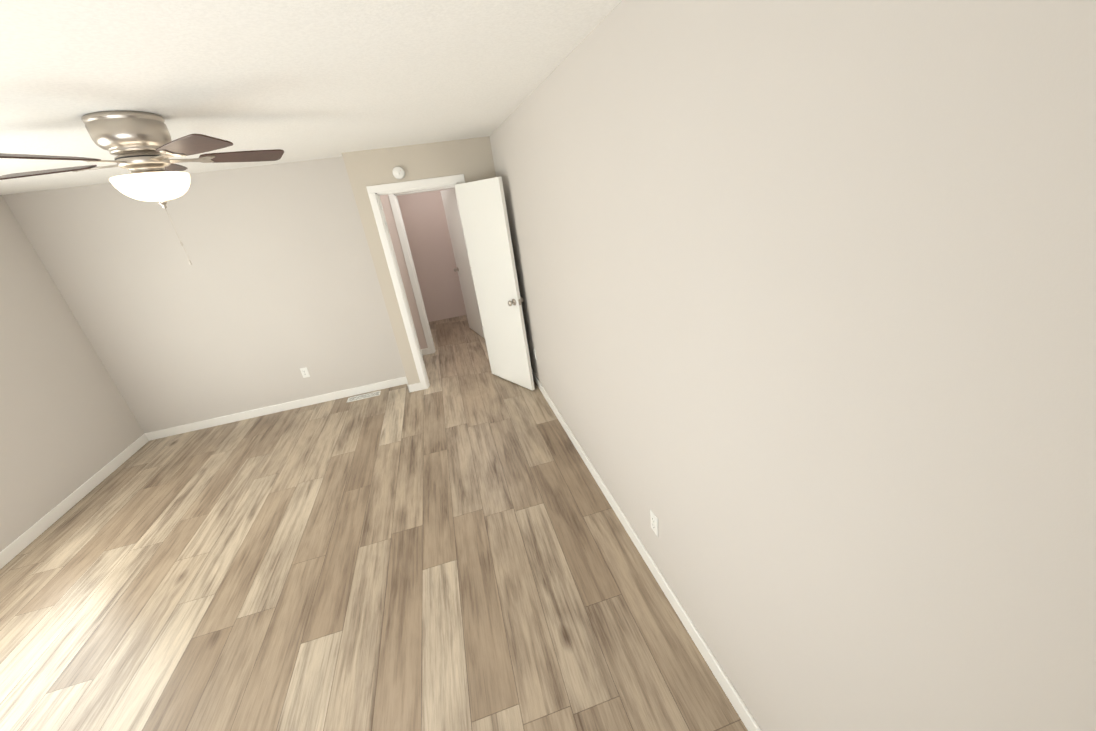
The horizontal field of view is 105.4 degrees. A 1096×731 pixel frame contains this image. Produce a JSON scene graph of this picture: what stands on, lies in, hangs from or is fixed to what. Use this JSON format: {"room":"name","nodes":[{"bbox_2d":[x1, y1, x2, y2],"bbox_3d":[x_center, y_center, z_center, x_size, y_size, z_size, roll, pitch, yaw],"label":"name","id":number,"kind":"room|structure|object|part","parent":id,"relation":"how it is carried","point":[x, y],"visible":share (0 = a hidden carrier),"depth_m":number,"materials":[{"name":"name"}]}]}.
{"room":"empty bedroom","nodes":[
{"label":"empty bedroom","id":0,"kind":"room"},
{"bbox_2d":[0,195,143,551],"bbox_3d":[-3.818,0.562,1.756,0.120,2.540,5.140,-13,24,-11],"label":"wall","id":1,"kind":"structure","parent":0,"point":[69,424],"depth_m":3.50,"materials":[{"name":"beige paint"}]},
{"bbox_2d":[0,434,151,568],"bbox_3d":[-3.606,1.617,2.231,0.013,0.092,4.900,-13,24,-11],"label":"baseboard","id":2,"kind":"structure","parent":1,"relation":"attached to","point":[18,545],"depth_m":3.43,"materials":[{"name":"white wood"}]},
{"bbox_2d":[2,157,405,432],"bbox_3d":[-3.113,-0.631,4.290,2.980,2.540,0.120,-13,24,-11],"label":"wall","id":3,"kind":"structure","parent":0,"point":[266,295],"depth_m":4.14,"materials":[{"name":"beige paint"}]},
{"bbox_2d":[144,377,411,439],"bbox_3d":[-2.932,0.459,4.695,2.710,0.092,0.013,-13,24,-11],"label":"baseboard","id":4,"kind":"structure","parent":3,"relation":"attached to","point":[249,414],"depth_m":4.66,"materials":[{"name":"white wood"}]},
{"bbox_2d":[300,367,309,377],"bbox_3d":[-2.690,0.079,4.621,0.070,0.115,0.008,-13,24,-11],"label":"electrical outlet","id":5,"kind":"object","parent":3,"relation":"attached to","point":[305,372],"visible":1,"depth_m":4.62,"materials":[{"name":"white plastic"}]},
{"bbox_2d":[0,0,621,194],"bbox_3d":[-1.566,-1.682,2.998,6.250,0.100,8.120,-13,24,-11],"label":"ceiling","id":6,"kind":"structure","parent":0,"point":[299,80],"depth_m":1.52,"materials":[{"name":"white paint"}]},
{"bbox_2d":[0,111,283,264],"bbox_3d":[-1.831,-0.782,1.934,1.094,0.636,1.125,-13,24,-11],"label":"ceiling fan","id":7,"kind":"object","parent":6,"relation":"hanging from","point":[143,147],"visible":1,"depth_m":1.80,"materials":[{"name":"silver metal"}]},
{"bbox_3d":[-1.802,-0.814,1.921,0.284,0.107,0.284,-13,24,-11],"label":"lamp shade","id":8,"kind":"part","parent":7,"relation":"part of","materials":[{"name":"white glass"}]},
{"bbox_2d":[0,315,747,730],"bbox_3d":[-1.244,0.631,3.997,6.250,0.100,8.120,-13,24,-11],"label":"floor","id":9,"kind":"structure","parent":0,"point":[452,547],"depth_m":2.39,"materials":[{"name":"brown wood"}]},
{"bbox_2d":[347,391,380,401],"bbox_3d":[-2.106,0.354,4.782,0.360,0.005,0.125,-13,24,-11],"label":"floor vent","id":10,"kind":"object","parent":9,"relation":"in","point":[363,396],"visible":1,"depth_m":4.78,"materials":[{"name":"white metal"}]},
{"bbox_2d":[380,194,427,348],"bbox_3d":[-0.591,-1.575,5.663,2.790,2.540,0.120,-13,24,-11],"label":"wall","id":11,"kind":"structure","parent":0,"point":[393,232],"depth_m":5.36,"materials":[{"name":"beige paint"}]},
{"bbox_2d":[388,185,454,353],"bbox_3d":[-1.371,-1.258,5.558,0.916,2.143,0.152,-13,24,-11],"label":"door frame","id":12,"kind":"structure","parent":11,"relation":"attached to","point":[395,207],"depth_m":5.34,"materials":[{"name":"white wood"}]},
{"bbox_2d":[421,348,428,356],"bbox_3d":[-0.287,-0.298,5.595,2.790,0.092,1.060,-13,24,-11],"label":"baseboard","id":13,"kind":"structure","parent":11,"relation":"attached to","point":[425,351],"depth_m":5.79,"materials":[{"name":"white wood"}]},
{"bbox_2d":[341,136,495,384],"bbox_3d":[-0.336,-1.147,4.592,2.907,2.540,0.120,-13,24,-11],"label":"wall","id":14,"kind":"structure","parent":0,"point":[471,159],"depth_m":4.01,"materials":[{"name":"beige paint"}]},
{"bbox_2d":[392,166,404,178],"bbox_3d":[-1.405,-1.813,3.929,0.112,0.112,0.040,-13,24,-11],"label":"smoke detector","id":15,"kind":"object","parent":14,"relation":"attached to","point":[398,172],"visible":1,"depth_m":3.92,"materials":[{"name":"white plastic"}]},
{"bbox_2d":[366,174,464,389],"bbox_3d":[-1.146,-0.823,4.481,0.916,2.143,0.152,-13,24,-11],"label":"door frame","id":16,"kind":"structure","parent":14,"relation":"attached to","point":[375,192],"depth_m":4.12,"materials":[{"name":"white wood"}]},
{"bbox_2d":[455,176,534,389],"bbox_3d":[-0.529,-0.760,4.229,0.167,2.045,0.762,-25,29,-35],"label":"bedroom door","id":17,"kind":"structure","parent":16,"relation":"attached to","point":[483,214],"depth_m":4.13,"materials":[{"name":"white wood"}]},
{"bbox_2d":[397,188,466,321],"bbox_3d":[-1.102,-2.166,7.197,2.910,2.540,0.120,-13,24,-11],"label":"wall","id":18,"kind":"structure","parent":0,"point":[427,230],"depth_m":7.00,"materials":[{"name":"paint"}]},
{"bbox_2d":[440,188,484,338],"bbox_3d":[-1.209,-1.436,6.014,0.167,2.045,0.762,-18,25,-22],"label":"bathroom door","id":19,"kind":"structure","parent":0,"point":[455,225],"depth_m":5.95,"materials":[{"name":"white wood"}]},
{"bbox_2d":[489,0,1095,730],"bbox_3d":[0.270,-0.285,2.402,0.120,2.540,4.740,-13,24,-11],"label":"wall","id":20,"kind":"structure","parent":0,"point":[807,288],"depth_m":0.84,"materials":[{"name":"beige paint"}]},
{"bbox_2d":[532,371,760,730],"bbox_3d":[0.339,0.777,2.904,0.013,0.092,4.620,-13,24,-11],"label":"baseboard","id":21,"kind":"structure","parent":20,"relation":"attached to","point":[741,709],"depth_m":2.02,"materials":[{"name":"white wood"}]},
{"bbox_2d":[650,509,657,536],"bbox_3d":[0.517,0.769,2.038,0.008,0.115,0.070,-13,24,-11],"label":"electrical outlet","id":22,"kind":"object","parent":20,"relation":"attached to","point":[654,522],"visible":1,"depth_m":2.03,"materials":[{"name":"white plastic"}]}
]}

